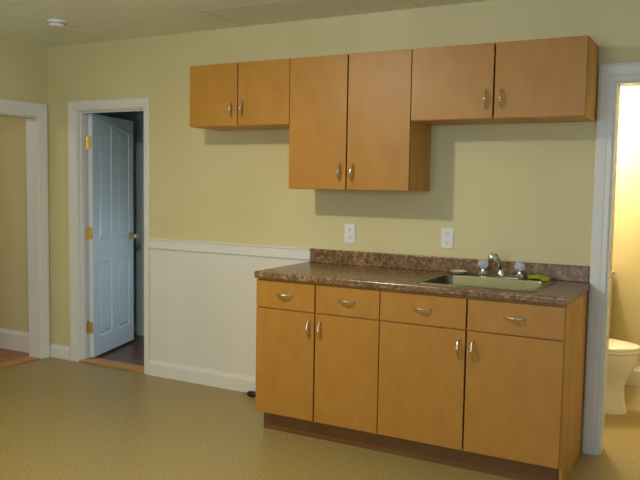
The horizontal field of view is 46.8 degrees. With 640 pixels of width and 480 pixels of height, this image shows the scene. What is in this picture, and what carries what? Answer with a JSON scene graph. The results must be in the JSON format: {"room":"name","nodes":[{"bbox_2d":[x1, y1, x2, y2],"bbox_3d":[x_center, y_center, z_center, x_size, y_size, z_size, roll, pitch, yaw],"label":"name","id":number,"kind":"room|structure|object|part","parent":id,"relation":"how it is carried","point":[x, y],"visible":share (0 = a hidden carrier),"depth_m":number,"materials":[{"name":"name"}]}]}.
{"room":"kitchen","nodes":[
{"label":"kitchen","id":0,"kind":"room"},
{"bbox_2d":[0,38,49,314],"bbox_3d":[-3.679,-0.102,3.133,0.120,2.424,6.200,3,5,29],"label":"wall","id":1,"kind":"structure","parent":0,"point":[23,66],"depth_m":5.55,"materials":[{"name":"paint"}]},
{"bbox_2d":[0,356,39,368],"bbox_3d":[-2.468,0.953,5.449,0.137,0.008,0.893,3,5,29],"label":"threshold","id":2,"kind":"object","parent":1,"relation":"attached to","point":[9,363],"depth_m":5.68,"materials":[{"name":"brown wood"}]},
{"bbox_2d":[0,98,49,358],"bbox_3d":[-2.444,-0.034,5.377,0.140,1.988,1.065,3,5,29],"label":"trim","id":3,"kind":"structure","parent":1,"relation":"attached to","point":[35,114],"depth_m":5.76,"materials":[{"name":"beige paint"}]},
{"bbox_2d":[92,111,135,321],"bbox_3d":[-1.509,-0.298,6.179,2.840,2.424,1.000,3,5,29],"label":"wall","id":4,"kind":"structure","parent":0,"point":[131,116],"depth_m":6.71,"materials":[{"name":"grey paint"}]},
{"bbox_2d":[136,111,143,335],"bbox_3d":[-1.290,-0.121,6.493,0.850,2.030,0.019,3,5,29],"label":"trim","id":5,"kind":"structure","parent":4,"relation":"attached to","point":[139,114],"depth_m":6.67,"materials":[{"name":"grey paint"}]},
{"bbox_2d":[0,0,489,46],"bbox_3d":[-1.534,-1.304,2.899,9.400,0.081,8.000,3,5,29],"label":"ceiling","id":6,"kind":"structure","parent":0,"point":[25,21],"depth_m":4.52,"materials":[{"name":"paint"}]},
{"bbox_2d":[47,19,65,27],"bbox_3d":[-1.686,-1.383,4.733,0.116,0.040,0.116,3,5,29],"label":"smoke detector","id":7,"kind":"object","parent":6,"relation":"attached to","point":[56,23],"visible":1,"depth_m":4.70,"materials":[{"name":"white plastic"}]},
{"bbox_2d":[0,0,639,450],"bbox_3d":[-0.465,-0.189,4.970,9.400,2.424,0.120,3,5,29],"label":"wall","id":8,"kind":"structure","parent":0,"point":[523,192],"depth_m":4.63,"materials":[{"name":"paint"}]},
{"bbox_2d":[50,344,69,359],"bbox_3d":[-2.047,0.882,5.837,0.214,0.105,0.015,3,5,29],"label":"baseboard","id":9,"kind":"structure","parent":8,"relation":"attached to","point":[56,351],"depth_m":5.83,"materials":[{"name":"beige paint"}]},
{"bbox_2d":[67,97,149,374],"bbox_3d":[-1.555,-0.041,5.570,0.808,2.001,0.140,3,5,29],"label":"trim","id":10,"kind":"structure","parent":8,"relation":"attached to","point":[78,194],"depth_m":5.66,"materials":[{"name":"beige paint"}]},
{"bbox_2d":[85,113,137,356],"bbox_3d":[-1.712,-0.048,6.069,0.171,1.898,0.737,2,4,12],"label":"door","id":11,"kind":"structure","parent":8,"relation":"in","point":[109,140],"depth_m":6.02,"materials":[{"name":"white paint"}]},
{"bbox_3d":[-1.600,-0.034,6.363,0.068,0.062,0.062,2,4,12],"label":"knob","id":12,"kind":"part","parent":11,"relation":"part of","materials":[{"name":"gold metal"}]},
{"bbox_2d":[79,357,143,372],"bbox_3d":[-1.551,0.952,5.644,0.659,0.010,0.142,3,5,29],"label":"threshold","id":13,"kind":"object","parent":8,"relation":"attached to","point":[97,361],"depth_m":5.63,"materials":[{"name":"brown wood"}]},
{"bbox_2d":[149,359,255,391],"bbox_3d":[-0.663,0.958,5.069,1.324,0.115,0.015,3,5,29],"label":"baseboard","id":14,"kind":"structure","parent":8,"relation":"attached to","point":[192,374],"depth_m":5.14,"materials":[{"name":"beige paint"}]},
{"bbox_2d":[148,238,310,259],"bbox_3d":[-0.643,0.056,5.001,1.333,0.074,0.026,3,5,29],"label":"trim","id":15,"kind":"structure","parent":8,"relation":"attached to","point":[154,243],"depth_m":4.96,"materials":[{"name":"beige paint"}]},
{"bbox_2d":[150,248,309,376],"bbox_3d":[-0.650,0.501,5.044,1.325,0.830,0.008,3,5,29],"label":"wainscoting","id":16,"kind":"structure","parent":8,"relation":"attached to","point":[203,306],"depth_m":5.12,"materials":[{"name":"white paint"}]},
{"bbox_2d":[190,59,289,130],"bbox_3d":[-0.434,-0.896,4.630,0.739,0.382,0.359,3,5,29],"label":"upper cabinet","id":17,"kind":"object","parent":8,"relation":"attached to","point":[254,95],"visible":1,"depth_m":4.50,"materials":[{"name":"brown wood"}]},
{"bbox_3d":[-0.661,-0.898,4.603,0.364,0.379,0.019,3,5,29],"label":"door","id":18,"kind":"part","parent":17,"relation":"part of","materials":[{"name":"brown wood"}]},
{"bbox_3d":[-0.548,-0.798,4.516,0.018,0.109,0.037,3,5,29],"label":"handle","id":19,"kind":"part","parent":17,"relation":"part of","materials":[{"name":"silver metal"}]},
{"bbox_3d":[-0.478,-0.794,4.477,0.018,0.109,0.037,3,5,29],"label":"handle","id":20,"kind":"part","parent":17,"relation":"part of","materials":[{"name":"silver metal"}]},
{"bbox_3d":[-0.335,-0.879,4.425,0.364,0.379,0.019,3,5,29],"label":"door","id":21,"kind":"part","parent":17,"relation":"part of","materials":[{"name":"brown wood"}]},
{"bbox_2d":[344,224,354,242],"bbox_3d":[0.183,-0.040,4.548,0.072,0.116,0.009,3,5,29],"label":"wall outlet","id":22,"kind":"object","parent":8,"relation":"attached to","point":[349,237],"visible":1,"depth_m":4.54,"materials":[{"name":"white plastic"}]},
{"bbox_2d":[289,49,430,190],"bbox_3d":[0.221,-0.670,4.284,0.761,0.759,0.359,3,5,29],"label":"upper cabinet","id":23,"kind":"object","parent":8,"relation":"attached to","point":[351,127],"visible":1,"depth_m":4.14,"materials":[{"name":"brown wood"}]},
{"bbox_3d":[-0.011,-0.672,4.260,0.375,0.756,0.019,3,5,29],"label":"door","id":24,"kind":"part","parent":23,"relation":"part of","materials":[{"name":"brown wood"}]},
{"bbox_3d":[0.104,-0.382,4.184,0.018,0.109,0.037,3,5,29],"label":"handle","id":25,"kind":"part","parent":23,"relation":"part of","materials":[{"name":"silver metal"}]},
{"bbox_3d":[0.174,-0.378,4.146,0.018,0.109,0.037,3,5,29],"label":"handle","id":26,"kind":"part","parent":23,"relation":"part of","materials":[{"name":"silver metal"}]},
{"bbox_3d":[0.325,-0.653,4.076,0.375,0.756,0.019,3,5,29],"label":"door","id":27,"kind":"part","parent":23,"relation":"part of","materials":[{"name":"brown wood"}]},
{"bbox_2d":[441,228,453,248],"bbox_3d":[0.730,-0.010,4.248,0.072,0.116,0.009,3,5,29],"label":"wall outlet","id":28,"kind":"object","parent":8,"relation":"attached to","point":[446,233],"visible":1,"depth_m":4.25,"materials":[{"name":"white plastic"}]},
{"bbox_2d":[310,248,589,282],"bbox_3d":[0.678,0.138,4.280,1.677,0.085,0.020,3,5,29],"label":"backsplash","id":29,"kind":"structure","parent":8,"relation":"attached to","point":[574,273],"depth_m":4.26,"materials":[{"name":"brown stone"}]},
{"bbox_2d":[411,35,598,125],"bbox_3d":[0.950,-0.816,3.872,0.896,0.382,0.359,3,5,29],"label":"upper cabinet","id":30,"kind":"object","parent":8,"relation":"attached to","point":[549,80],"visible":1,"depth_m":3.73,"materials":[{"name":"brown wood"}]},
{"bbox_3d":[0.689,-0.820,3.864,0.442,0.379,0.019,3,5,29],"label":"door","id":31,"kind":"part","parent":30,"relation":"part of","materials":[{"name":"brown wood"}]},
{"bbox_3d":[0.836,-0.718,3.757,0.018,0.109,0.037,3,5,29],"label":"handle","id":32,"kind":"part","parent":30,"relation":"part of","materials":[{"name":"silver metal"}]},
{"bbox_3d":[0.906,-0.714,3.719,0.018,0.109,0.037,3,5,29],"label":"handle","id":33,"kind":"part","parent":30,"relation":"part of","materials":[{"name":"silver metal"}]},
{"bbox_3d":[1.084,-0.797,3.648,0.442,0.379,0.019,3,5,29],"label":"door","id":34,"kind":"part","parent":30,"relation":"part of","materials":[{"name":"brown wood"}]},
{"bbox_2d":[581,61,639,454],"bbox_3d":[1.848,0.134,3.705,0.926,2.046,0.140,3,5,29],"label":"trim","id":35,"kind":"structure","parent":8,"relation":"attached to","point":[611,76],"depth_m":3.85,"materials":[{"name":"beige paint"}]},
{"bbox_2d":[0,335,639,479],"bbox_3d":[-1.623,1.208,3.003,9.400,0.100,7.800,3,5,29],"label":"floor","id":36,"kind":"structure","parent":0,"point":[61,419],"depth_m":4.07,"materials":[{"name":"plastic"}]},
{"bbox_2d":[242,391,255,396],"bbox_3d":[-0.329,1.021,4.810,0.415,0.039,0.042,3,5,29],"label":"plug","id":37,"kind":"object","parent":36,"relation":"on","point":[249,393],"visible":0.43,"depth_m":4.86,"materials":[{"name":"black plastic"}]},
{"bbox_2d":[255,278,381,450],"bbox_3d":[0.107,0.650,4.266,0.762,0.876,0.653,3,5,29],"label":"base cabinet","id":38,"kind":"object","parent":36,"relation":"on","point":[317,345],"visible":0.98,"depth_m":4.00,"materials":[{"name":"brown wood"}]},
{"bbox_3d":[-0.203,0.302,4.062,0.109,0.018,0.037,3,5,29],"label":"handle","id":39,"kind":"part","parent":38,"relation":"part of","materials":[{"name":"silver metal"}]},
{"bbox_3d":[-0.196,0.685,4.116,0.374,0.595,0.019,3,5,29],"label":"door","id":40,"kind":"part","parent":38,"relation":"part of","materials":[{"name":"brown wood"}]},
{"bbox_3d":[-0.190,0.306,4.087,0.374,0.152,0.019,3,5,29],"label":"drawer","id":41,"kind":"part","parent":38,"relation":"part of","materials":[{"name":"brown wood"}]},
{"bbox_3d":[-0.069,0.483,4.000,0.018,0.109,0.037,3,5,29],"label":"handle","id":42,"kind":"part","parent":38,"relation":"part of","materials":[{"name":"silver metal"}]},
{"bbox_3d":[-0.007,0.486,3.966,0.018,0.109,0.037,3,5,29],"label":"handle","id":43,"kind":"part","parent":38,"relation":"part of","materials":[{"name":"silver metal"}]},
{"bbox_3d":[0.132,0.322,3.878,0.109,0.018,0.037,3,5,29],"label":"handle","id":44,"kind":"part","parent":38,"relation":"part of","materials":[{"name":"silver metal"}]},
{"bbox_3d":[0.139,0.705,3.932,0.374,0.595,0.019,3,5,29],"label":"door","id":45,"kind":"part","parent":38,"relation":"part of","materials":[{"name":"brown wood"}]},
{"bbox_3d":[0.145,0.325,3.903,0.374,0.152,0.019,3,5,29],"label":"drawer","id":46,"kind":"part","parent":38,"relation":"part of","materials":[{"name":"brown wood"}]},
{"bbox_2d":[377,289,587,479],"bbox_3d":[0.844,0.693,3.863,0.920,0.876,0.653,3,5,29],"label":"base cabinet","id":47,"kind":"object","parent":36,"relation":"on","point":[498,389],"visible":1,"depth_m":3.60,"materials":[{"name":"brown wood"}]},
{"bbox_3d":[0.499,0.343,3.677,0.109,0.018,0.037,3,5,29],"label":"handle","id":48,"kind":"part","parent":47,"relation":"part of","materials":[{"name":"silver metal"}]},
{"bbox_3d":[0.506,0.726,3.731,0.454,0.595,0.019,3,5,29],"label":"door","id":49,"kind":"part","parent":47,"relation":"part of","materials":[{"name":"brown wood"}]},
{"bbox_2d":[254,248,589,305],"bbox_3d":[0.527,0.175,4.013,1.691,0.123,0.638,3,5,29],"label":"countertop","id":50,"kind":"structure","parent":47,"relation":"on","point":[387,271],"depth_m":4.03,"materials":[{"name":"brown stone"}]},
{"bbox_2d":[415,273,555,317],"bbox_3d":[0.862,0.296,3.837,0.610,0.168,0.513,3,5,29],"label":"sink","id":51,"kind":"object","parent":50,"relation":"in","point":[447,279],"visible":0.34,"depth_m":3.95,"materials":[{"name":"beige metal"}]},
{"bbox_2d":[450,270,466,273],"bbox_3d":[0.773,0.179,4.131,0.100,0.016,0.100,3,5,29],"label":"soap dish","id":52,"kind":"object","parent":51,"relation":"on","point":[452,271],"visible":1,"depth_m":4.11,"materials":[{"name":"beige ceramic"}]},
{"bbox_2d":[528,275,549,280],"bbox_3d":[1.158,0.199,3.926,0.067,0.022,0.140,-3,6,-39],"label":"sponge","id":53,"kind":"object","parent":51,"relation":"on","point":[541,277],"visible":1,"depth_m":3.91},
{"bbox_2d":[478,252,524,278],"bbox_3d":[0.957,0.133,3.960,0.260,0.143,0.156,3,5,29],"label":"faucet","id":54,"kind":"object","parent":50,"relation":"on","point":[519,266],"visible":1,"depth_m":3.98,"materials":[{"name":"silver metal"}]},
{"bbox_2d":[478,259,487,272],"bbox_3d":[0.892,0.142,4.052,0.060,0.079,0.057,3,5,29],"label":"tap","id":55,"kind":"object","parent":54,"relation":"on","point":[482,263],"depth_m":4.03,"materials":[{"name":"silver metal"}]},
{"bbox_3d":[0.947,0.125,3.961,0.044,0.129,0.152,4,6,39],"label":"spout","id":56,"kind":"part","parent":54,"relation":"part of","materials":[{"name":"silver metal"}]},
{"bbox_3d":[0.979,0.193,4.008,0.250,0.015,0.052,3,5,29],"label":"plate","id":57,"kind":"part","parent":54,"relation":"part of","materials":[{"name":"silver metal"}]},
{"bbox_2d":[514,261,524,275],"bbox_3d":[1.068,0.153,3.956,0.060,0.079,0.057,3,5,29],"label":"tap","id":58,"kind":"object","parent":54,"relation":"on","point":[519,266],"depth_m":3.94,"materials":[{"name":"silver metal"}]},
{"bbox_3d":[0.513,0.347,3.702,0.454,0.152,0.019,3,5,29],"label":"drawer","id":59,"kind":"part","parent":47,"relation":"part of","materials":[{"name":"brown wood"}]},
{"bbox_3d":[0.668,0.530,3.597,0.018,0.109,0.037,3,5,29],"label":"handle","id":60,"kind":"part","parent":47,"relation":"part of","materials":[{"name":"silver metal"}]},
{"bbox_3d":[0.730,0.533,3.563,0.018,0.109,0.037,3,5,29],"label":"handle","id":61,"kind":"part","parent":47,"relation":"part of","materials":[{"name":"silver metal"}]},
{"bbox_3d":[0.911,0.750,3.510,0.454,0.595,0.019,3,5,29],"label":"door","id":62,"kind":"part","parent":47,"relation":"part of","materials":[{"name":"brown wood"}]},
{"bbox_3d":[0.904,0.367,3.456,0.109,0.018,0.037,3,5,29],"label":"handle","id":63,"kind":"part","parent":47,"relation":"part of","materials":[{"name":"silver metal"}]},
{"bbox_3d":[0.917,0.370,3.481,0.454,0.152,0.019,3,5,29],"label":"drawer","id":64,"kind":"part","parent":47,"relation":"part of","materials":[{"name":"brown wood"}]},
{"bbox_2d":[609,271,614,337],"bbox_3d":[1.788,0.629,5.261,0.487,0.819,0.453,3,5,29],"label":"toilet tank","id":65,"kind":"object","parent":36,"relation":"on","point":[613,272],"visible":0.09,"depth_m":5.26,"materials":[{"name":"beige ceramic"}]},
{"bbox_2d":[605,338,639,414],"bbox_3d":[1.667,0.690,4.768,0.736,0.769,0.484,3,5,29],"label":"toilet","id":66,"kind":"object","parent":36,"relation":"on","point":[622,355],"visible":0.23,"depth_m":4.59,"materials":[{"name":"beige ceramic"}]},
{"bbox_3d":[1.774,0.679,4.708,0.492,0.018,0.376,3,5,29],"label":"seat","id":67,"kind":"part","parent":66,"relation":"part of","materials":[{"name":"beige ceramic"}]},
{"bbox_3d":[1.775,0.655,4.706,0.492,0.026,0.380,3,5,29],"label":"lid","id":68,"kind":"part","parent":66,"relation":"part of","materials":[{"name":"beige ceramic"}]},
{"bbox_2d":[611,86,639,367],"bbox_3d":[2.284,-0.104,4.443,2.310,2.424,1.600,3,5,29],"label":"wall","id":69,"kind":"structure","parent":0,"point":[626,240],"depth_m":5.27,"materials":[{"name":"paint"}]},
{"bbox_2d":[625,367,639,386],"bbox_3d":[2.590,0.997,5.118,2.070,0.135,0.015,3,5,29],"label":"baseboard","id":70,"kind":"structure","parent":69,"relation":"attached to","point":[634,378],"depth_m":5.29,"materials":[{"name":"beige paint"}]},
{"bbox_3d":[-4.277,-0.261,5.099,2.830,2.424,3.320,3,5,29],"label":"wall","id":71,"kind":"structure","parent":0,"visible":0},
{"bbox_2d":[0,328,28,352],"bbox_3d":[-3.456,0.770,6.605,2.689,0.165,0.018,3,5,29],"label":"baseboard","id":72,"kind":"structure","parent":71,"relation":"attached to","point":[10,339],"depth_m":6.08,"materials":[{"name":"beige paint"}]}
]}

